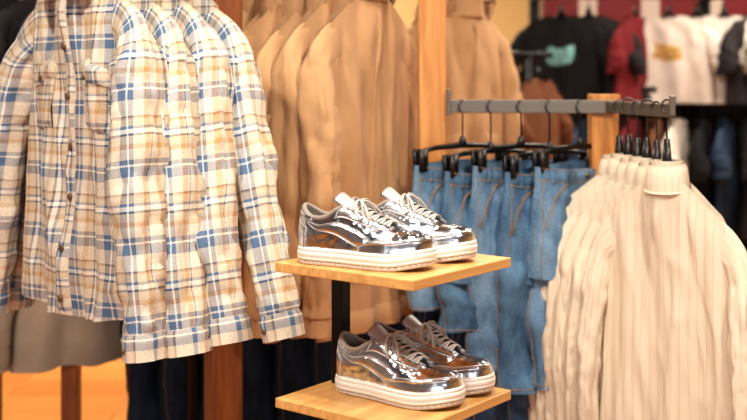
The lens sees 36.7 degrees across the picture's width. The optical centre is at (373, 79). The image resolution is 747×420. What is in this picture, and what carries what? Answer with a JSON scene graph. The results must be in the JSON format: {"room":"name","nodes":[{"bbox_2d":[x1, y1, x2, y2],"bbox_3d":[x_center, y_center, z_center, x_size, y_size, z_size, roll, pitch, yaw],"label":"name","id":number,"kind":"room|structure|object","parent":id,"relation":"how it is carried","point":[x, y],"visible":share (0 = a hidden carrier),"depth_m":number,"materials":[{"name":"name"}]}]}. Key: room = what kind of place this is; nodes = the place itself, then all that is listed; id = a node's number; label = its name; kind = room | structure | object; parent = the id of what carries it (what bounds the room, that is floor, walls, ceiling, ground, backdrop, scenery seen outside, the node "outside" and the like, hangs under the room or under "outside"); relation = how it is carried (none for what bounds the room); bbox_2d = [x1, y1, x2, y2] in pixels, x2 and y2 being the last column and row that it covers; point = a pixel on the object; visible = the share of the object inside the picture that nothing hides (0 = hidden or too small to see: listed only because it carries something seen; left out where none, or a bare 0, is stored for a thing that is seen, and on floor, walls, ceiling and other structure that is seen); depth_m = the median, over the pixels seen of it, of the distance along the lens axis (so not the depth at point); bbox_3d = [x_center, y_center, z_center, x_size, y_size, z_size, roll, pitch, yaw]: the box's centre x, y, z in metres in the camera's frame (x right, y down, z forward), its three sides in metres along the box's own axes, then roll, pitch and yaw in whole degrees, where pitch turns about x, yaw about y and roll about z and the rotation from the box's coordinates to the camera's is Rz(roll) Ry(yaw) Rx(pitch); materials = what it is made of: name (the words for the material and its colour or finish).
{"room":"clothing store","nodes":[
{"label":"clothing store","id":0,"kind":"room"},
{"bbox_2d":[2,358,127,419],"bbox_3d":[0.000,1.600,3.000,10.400,0.100,12.400,0,0,0],"label":"floor","id":1,"kind":"structure","parent":0,"point":[104,395],"depth_m":5.54,"materials":[{"name":"brown wood"}]},
{"bbox_2d":[0,373,1,419],"bbox_3d":[-0.925,0.553,4.500,1.178,1.994,0.500,0,0,0],"label":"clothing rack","id":2,"kind":"object","parent":1,"relation":"on","point":[0,373],"visible":0.02,"depth_m":4.49,"materials":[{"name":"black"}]},
{"bbox_2d":[0,0,36,64],"bbox_3d":[-0.886,0.013,4.495,1.386,0.925,0.578,0,0,0],"label":"hanging clothes","id":3,"kind":"object","parent":2,"relation":"hanging from","point":[13,13],"visible":0.05,"depth_m":4.37,"materials":[{"name":"black fabric"}]},
{"bbox_2d":[61,365,80,419],"bbox_3d":[-1.375,0.870,3.720,0.850,1.360,0.500,0,0,0],"label":"clothing rack","id":4,"kind":"object","parent":1,"relation":"on","point":[70,374],"visible":0.04,"depth_m":3.69,"materials":[{"name":"brown wood"}]},
{"bbox_2d":[0,299,121,373],"bbox_3d":[-1.317,0.570,3.708,1.240,0.740,0.465,0,0,0],"label":"hanging clothes","id":5,"kind":"object","parent":4,"relation":"hanging from","point":[33,339],"visible":0.15,"depth_m":3.62,"materials":[{"name":"fabric"}]},
{"bbox_2d":[188,354,196,419],"bbox_3d":[-0.285,0.420,3.360,0.946,2.260,0.409,0,0,11],"label":"clothing rack","id":6,"kind":"object","parent":1,"relation":"on","point":[192,359],"visible":0.02,"depth_m":3.40,"materials":[{"name":"black metal"}]},
{"bbox_2d":[242,0,254,31],"bbox_3d":[-0.327,0.169,3.298,0.158,1.060,0.646,0,0,34],"label":"hoodie","id":7,"kind":"object","parent":6,"relation":"hanging from","point":[247,5],"visible":0.02,"depth_m":3.20,"materials":[{"name":"brown fabric"}]},
{"bbox_2d":[238,0,281,251],"bbox_3d":[-0.245,0.178,3.263,0.165,1.059,0.645,0,0,34],"label":"hoodie","id":8,"kind":"object","parent":6,"relation":"hanging from","point":[267,13],"visible":0.06,"depth_m":3.14,"materials":[{"name":"brown fabric"}]},
{"bbox_2d":[241,0,305,343],"bbox_3d":[-0.177,0.179,3.218,0.166,1.058,0.644,0,0,29],"label":"hoodie","id":9,"kind":"object","parent":6,"relation":"hanging from","point":[292,11],"visible":0.06,"depth_m":2.98,"materials":[{"name":"brown fabric"}]},
{"bbox_2d":[267,0,332,338],"bbox_3d":[-0.102,0.161,3.178,0.173,1.058,0.645,0,0,31],"label":"jacket","id":10,"kind":"object","parent":6,"relation":"hanging from","point":[284,127],"visible":0.14,"depth_m":2.92,"materials":[{"name":"brown fabric"}]},
{"bbox_2d":[297,0,417,342],"bbox_3d":[-0.023,0.163,3.144,0.180,1.058,0.646,0,0,32],"label":"jacket","id":11,"kind":"object","parent":6,"relation":"hanging from","point":[357,95],"visible":0.62,"depth_m":3.05,"materials":[{"name":"brown fabric"}]},
{"bbox_2d":[204,0,241,419],"bbox_3d":[-0.546,0.570,2.940,0.794,1.960,0.459,0,0,-32],"label":"clothing rack","id":12,"kind":"object","parent":1,"relation":"on","point":[222,364],"visible":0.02,"depth_m":2.99,"materials":[{"name":"brown wood"}]},
{"bbox_2d":[0,0,169,363],"bbox_3d":[-0.706,0.109,2.617,0.751,0.968,0.185,0,0,45],"label":"plaid shirt","id":13,"kind":"object","parent":12,"relation":"hanging from","point":[83,93],"visible":1,"depth_m":2.57,"materials":[{"name":"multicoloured fabric"}]},
{"bbox_2d":[10,0,212,357],"bbox_3d":[-0.656,0.114,2.699,0.856,0.963,0.190,0,0,44],"label":"plaid shirt","id":14,"kind":"object","parent":12,"relation":"hanging from","point":[186,328],"visible":0.13,"depth_m":2.43,"materials":[{"name":"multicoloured fabric"}]},
{"bbox_2d":[157,0,253,346],"bbox_3d":[-0.603,0.105,2.767,0.938,0.963,0.198,0,0,43],"label":"plaid shirt","id":15,"kind":"object","parent":12,"relation":"hanging from","point":[217,240],"visible":0.23,"depth_m":2.49,"materials":[{"name":"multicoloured fabric"}]},
{"bbox_2d":[188,0,304,342],"bbox_3d":[-0.547,0.111,2.838,1.027,0.959,0.194,0,0,40],"label":"plaid shirt","id":16,"kind":"object","parent":12,"relation":"hanging from","point":[264,237],"visible":0.2,"depth_m":2.55,"materials":[{"name":"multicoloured fabric"}]},
{"bbox_2d":[275,254,510,419],"bbox_3d":[0.039,0.963,2.351,0.366,1.175,0.352,0,0,38],"label":"display stand","id":17,"kind":"object","parent":1,"relation":"on","point":[323,401],"visible":0.56,"depth_m":2.26,"materials":[{"name":"brown wood"}]},
{"bbox_2d":[297,192,436,271],"bbox_3d":[-0.017,0.302,2.273,0.300,0.146,0.120,0,0,24],"label":"sneaker","id":18,"kind":"object","parent":17,"relation":"on","point":[352,235],"visible":1,"depth_m":2.24,"materials":[{"name":"silver metal"}]},
{"bbox_2d":[275,254,510,290],"bbox_3d":[0.044,0.385,2.347,0.352,0.020,0.352,0,0,38],"label":"shelf","id":19,"kind":"object","parent":17,"relation":"attached to","point":[415,279],"depth_m":2.22,"materials":[{"name":"brown wood"}]},
{"bbox_2d":[275,380,510,419],"bbox_3d":[0.044,0.665,2.347,0.352,0.020,0.352,0,0,38],"label":"shelf","id":20,"kind":"object","parent":17,"relation":"attached to","point":[323,401],"depth_m":2.27,"materials":[{"name":"brown wood"}]},
{"bbox_2d":[335,324,465,409],"bbox_3d":[0.049,0.582,2.316,0.300,0.146,0.120,0,0,34],"label":"sneaker","id":21,"kind":"object","parent":17,"relation":"on","point":[385,368],"visible":1,"depth_m":2.28,"materials":[{"name":"silver metal"}]},
{"bbox_2d":[352,187,477,262],"bbox_3d":[0.078,0.302,2.384,0.300,0.146,0.120,0,0,26],"label":"sneaker","id":22,"kind":"object","parent":17,"relation":"on","point":[452,242],"visible":0.53,"depth_m":2.33,"materials":[{"name":"silver metal"}]},
{"bbox_2d":[370,314,495,395],"bbox_3d":[0.122,0.582,2.414,0.300,0.146,0.120,0,0,31],"label":"sneaker","id":23,"kind":"object","parent":17,"relation":"on","point":[477,373],"visible":0.57,"depth_m":2.36,"materials":[{"name":"silver metal"}]},
{"bbox_2d":[512,52,552,82],"bbox_3d":[0.640,0.713,4.900,0.280,1.674,0.500,0,0,0],"label":"clothing rack","id":24,"kind":"object","parent":1,"relation":"on","point":[529,56],"visible":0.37,"depth_m":4.89,"materials":[{"name":"black metal"}]},
{"bbox_2d":[516,50,574,159],"bbox_3d":[0.637,0.243,4.892,0.313,0.743,0.717,0,0,34],"label":"hanging clothes","id":25,"kind":"object","parent":24,"relation":"hanging from","point":[535,126],"visible":0.3,"depth_m":4.87,"materials":[{"name":"brown fabric"}]},
{"bbox_2d":[418,0,675,175],"bbox_3d":[0.412,0.300,3.127,0.785,2.500,0.787,0,0,0],"label":"clothing rack","id":26,"kind":"object","parent":1,"relation":"on","point":[602,120],"visible":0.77,"depth_m":3.21,"materials":[{"name":"brown wood"}]},
{"bbox_2d":[417,309,442,332],"bbox_3d":[0.265,0.941,3.297,0.457,1.018,0.178,0,0,-40],"label":"jeans","id":27,"kind":"object","parent":26,"relation":"hanging from","point":[423,317],"visible":0.04,"depth_m":3.18,"materials":[{"name":"blue fabric"}]},
{"bbox_2d":[443,332,470,419],"bbox_3d":[0.357,0.941,3.284,0.465,1.019,0.184,0,0,-36],"label":"jeans","id":28,"kind":"object","parent":26,"relation":"hanging from","point":[459,338],"visible":0.02,"depth_m":3.16,"materials":[{"name":"fabric"}]},
{"bbox_2d":[405,100,509,311],"bbox_3d":[0.254,0.345,3.211,0.406,0.580,0.163,0,0,-41],"label":"jeans","id":29,"kind":"object","parent":26,"relation":"hanging from","point":[428,182],"visible":0.16,"depth_m":3.11,"materials":[{"name":"blue fabric"}]},
{"bbox_2d":[437,100,531,332],"bbox_3d":[0.330,0.373,3.203,0.429,0.634,0.178,0,0,-38],"label":"jeans","id":30,"kind":"object","parent":26,"relation":"hanging from","point":[457,311],"visible":0.18,"depth_m":3.08,"materials":[{"name":"blue fabric"}]},
{"bbox_2d":[470,372,506,419],"bbox_3d":[0.456,0.941,3.263,0.479,1.019,0.190,0,0,-40],"label":"jeans","id":31,"kind":"object","parent":26,"relation":"hanging from","point":[498,412],"visible":0.02,"depth_m":3.11,"materials":[{"name":"blue fabric"}]},
{"bbox_2d":[465,100,568,371],"bbox_3d":[0.419,0.426,3.188,0.416,0.738,0.173,0,0,-34],"label":"jeans","id":32,"kind":"object","parent":26,"relation":"hanging from","point":[487,189],"visible":0.3,"depth_m":3.07,"materials":[{"name":"blue fabric"}]},
{"bbox_2d":[506,394,529,419],"bbox_3d":[0.555,0.940,3.265,0.474,1.019,0.167,0,0,-36],"label":"jeans","id":33,"kind":"object","parent":26,"relation":"hanging from","point":[518,405],"visible":0.02,"depth_m":3.12,"materials":[{"name":"fabric"}]},
{"bbox_2d":[495,100,586,394],"bbox_3d":[0.497,0.454,3.168,0.416,0.793,0.182,0,0,-38],"label":"jeans","id":34,"kind":"object","parent":26,"relation":"hanging from","point":[514,356],"visible":0.28,"depth_m":3.05,"materials":[{"name":"blue fabric"}]},
{"bbox_2d":[523,100,595,390],"bbox_3d":[0.577,0.445,3.167,0.406,0.779,0.176,0,0,-36],"label":"jeans","id":35,"kind":"object","parent":26,"relation":"hanging from","point":[554,184],"visible":0.41,"depth_m":3.05,"materials":[{"name":"blue fabric"}]},
{"bbox_2d":[528,99,623,419],"bbox_3d":[0.666,0.516,3.058,0.502,0.927,0.105,0,0,16],"label":"sweater","id":36,"kind":"object","parent":26,"relation":"hanging from","point":[602,170],"visible":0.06,"depth_m":3.07,"materials":[{"name":"brown fabric"}]},
{"bbox_2d":[535,97,633,419],"bbox_3d":[0.680,0.509,3.003,0.510,0.928,0.104,0,0,22],"label":"sweater","id":37,"kind":"object","parent":26,"relation":"hanging from","point":[576,202],"visible":0.09,"depth_m":3.03,"materials":[{"name":"brown fabric"}]},
{"bbox_2d":[542,100,641,419],"bbox_3d":[0.691,0.516,2.945,0.512,0.928,0.097,0,0,28],"label":"sweater","id":38,"kind":"object","parent":26,"relation":"hanging from","point":[553,286],"visible":0.16,"depth_m":3.01,"materials":[{"name":"brown fabric"}]},
{"bbox_2d":[551,98,661,419],"bbox_3d":[0.699,0.509,2.882,0.511,0.928,0.109,0,0,34],"label":"sweater","id":39,"kind":"object","parent":26,"relation":"hanging from","point":[571,246],"visible":0.19,"depth_m":2.97,"materials":[{"name":"brown fabric"}]},
{"bbox_2d":[564,101,660,419],"bbox_3d":[0.708,0.517,2.824,0.506,0.930,0.106,0,0,40],"label":"sweater","id":40,"kind":"object","parent":26,"relation":"hanging from","point":[580,259],"visible":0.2,"depth_m":2.93,"materials":[{"name":"brown fabric"}]},
{"bbox_2d":[576,99,746,419],"bbox_3d":[0.717,0.509,2.763,0.113,0.927,0.504,0,0,-44],"label":"sweater","id":41,"kind":"object","parent":26,"relation":"hanging from","point":[667,272],"visible":1,"depth_m":2.75,"materials":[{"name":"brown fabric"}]},
{"bbox_2d":[529,0,711,119],"bbox_3d":[1.750,0.500,5.850,1.850,2.100,0.400,0,0,0],"label":"wall rack","id":42,"kind":"object","parent":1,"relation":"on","point":[534,5],"visible":0.09,"depth_m":5.92,"materials":[{"name":"black metal"}]},
{"bbox_2d":[510,0,646,113],"bbox_3d":[1.031,-0.138,5.743,0.721,0.623,0.198,0,0,22],"label":"hanging clothes","id":43,"kind":"object","parent":42,"relation":"hanging from","point":[579,45],"visible":0.66,"depth_m":5.69,"materials":[{"name":"black fabric"}]},
{"bbox_2d":[606,0,647,101],"bbox_3d":[1.348,-0.163,5.750,0.131,0.572,0.610,0,0,36],"label":"hanging clothes","id":44,"kind":"object","parent":42,"relation":"hanging from","point":[621,45],"visible":0.7,"depth_m":5.61,"materials":[{"name":"red fabric"}]},
{"bbox_2d":[569,103,746,239],"bbox_3d":[1.763,0.433,5.743,1.938,0.724,0.594,0,0,0],"label":"hanging clothes","id":45,"kind":"object","parent":42,"relation":"hanging from","point":[725,156],"visible":0.39,"depth_m":5.61,"materials":[{"name":"black fabric"}]},
{"bbox_2d":[644,0,746,103],"bbox_3d":[1.647,-0.163,5.747,0.866,0.573,0.249,0,0,24],"label":"hanging clothes","id":46,"kind":"object","parent":42,"relation":"hanging from","point":[682,51],"visible":0.7,"depth_m":5.69,"materials":[{"name":"white fabric"}]},
{"bbox_2d":[715,15,746,103],"bbox_3d":[2.240,-0.162,5.740,1.086,0.575,0.472,0,0,0],"label":"hanging clothes","id":47,"kind":"object","parent":42,"relation":"hanging from","point":[732,42],"visible":0.98,"depth_m":5.61,"materials":[{"name":"grey fabric"}]},
{"bbox_3d":[-0.215,0.933,3.850,1.158,1.234,0.500,0,0,0],"label":"clothing rack","id":48,"kind":"object","parent":1,"relation":"on","visible":0},
{"bbox_2d":[120,311,417,419],"bbox_3d":[-0.192,0.847,3.848,1.285,1.066,0.445,0,0,0],"label":"trousers","id":49,"kind":"object","parent":48,"relation":"hanging from","point":[158,389],"visible":0.05,"depth_m":3.67,"materials":[{"name":"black fabric"}]},
{"bbox_2d":[394,0,540,69],"bbox_3d":[0.000,-0.050,9.100,10.200,3.200,0.100,0,0,0],"label":"wall","id":50,"kind":"structure","parent":0,"point":[510,17],"depth_m":9.05,"materials":[{"name":"brown paint"}]},
{"bbox_2d":[541,0,746,250],"bbox_3d":[2.650,-0.050,6.350,3.400,3.200,0.080,0,0,0],"label":"wall partition","id":51,"kind":"structure","parent":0,"point":[687,111],"depth_m":6.31,"materials":[{"name":"black"}]},
{"bbox_2d":[543,0,746,21],"bbox_3d":[2.650,-0.800,6.295,3.400,1.300,0.020,0,0,0],"label":"trim","id":52,"kind":"structure","parent":51,"relation":"attached to","point":[617,10],"depth_m":6.29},
{"bbox_3d":[0.000,-1.700,3.000,10.400,0.100,12.400,0,0,0],"label":"ceiling","id":53,"kind":"structure","parent":0,"visible":0},
{"bbox_3d":[0.370,-0.993,4.100,0.316,1.314,0.028,0,0,0],"label":"clothing rack","id":54,"kind":"object","parent":53,"relation":"hanging from","visible":0},
{"bbox_2d":[407,0,523,159],"bbox_3d":[0.290,0.042,4.103,0.239,0.823,0.622,0,0,44],"label":"hanging clothes","id":55,"kind":"object","parent":54,"relation":"hanging from","point":[480,65],"visible":0.38,"depth_m":4.07,"materials":[{"name":"brown fabric"}]}
]}

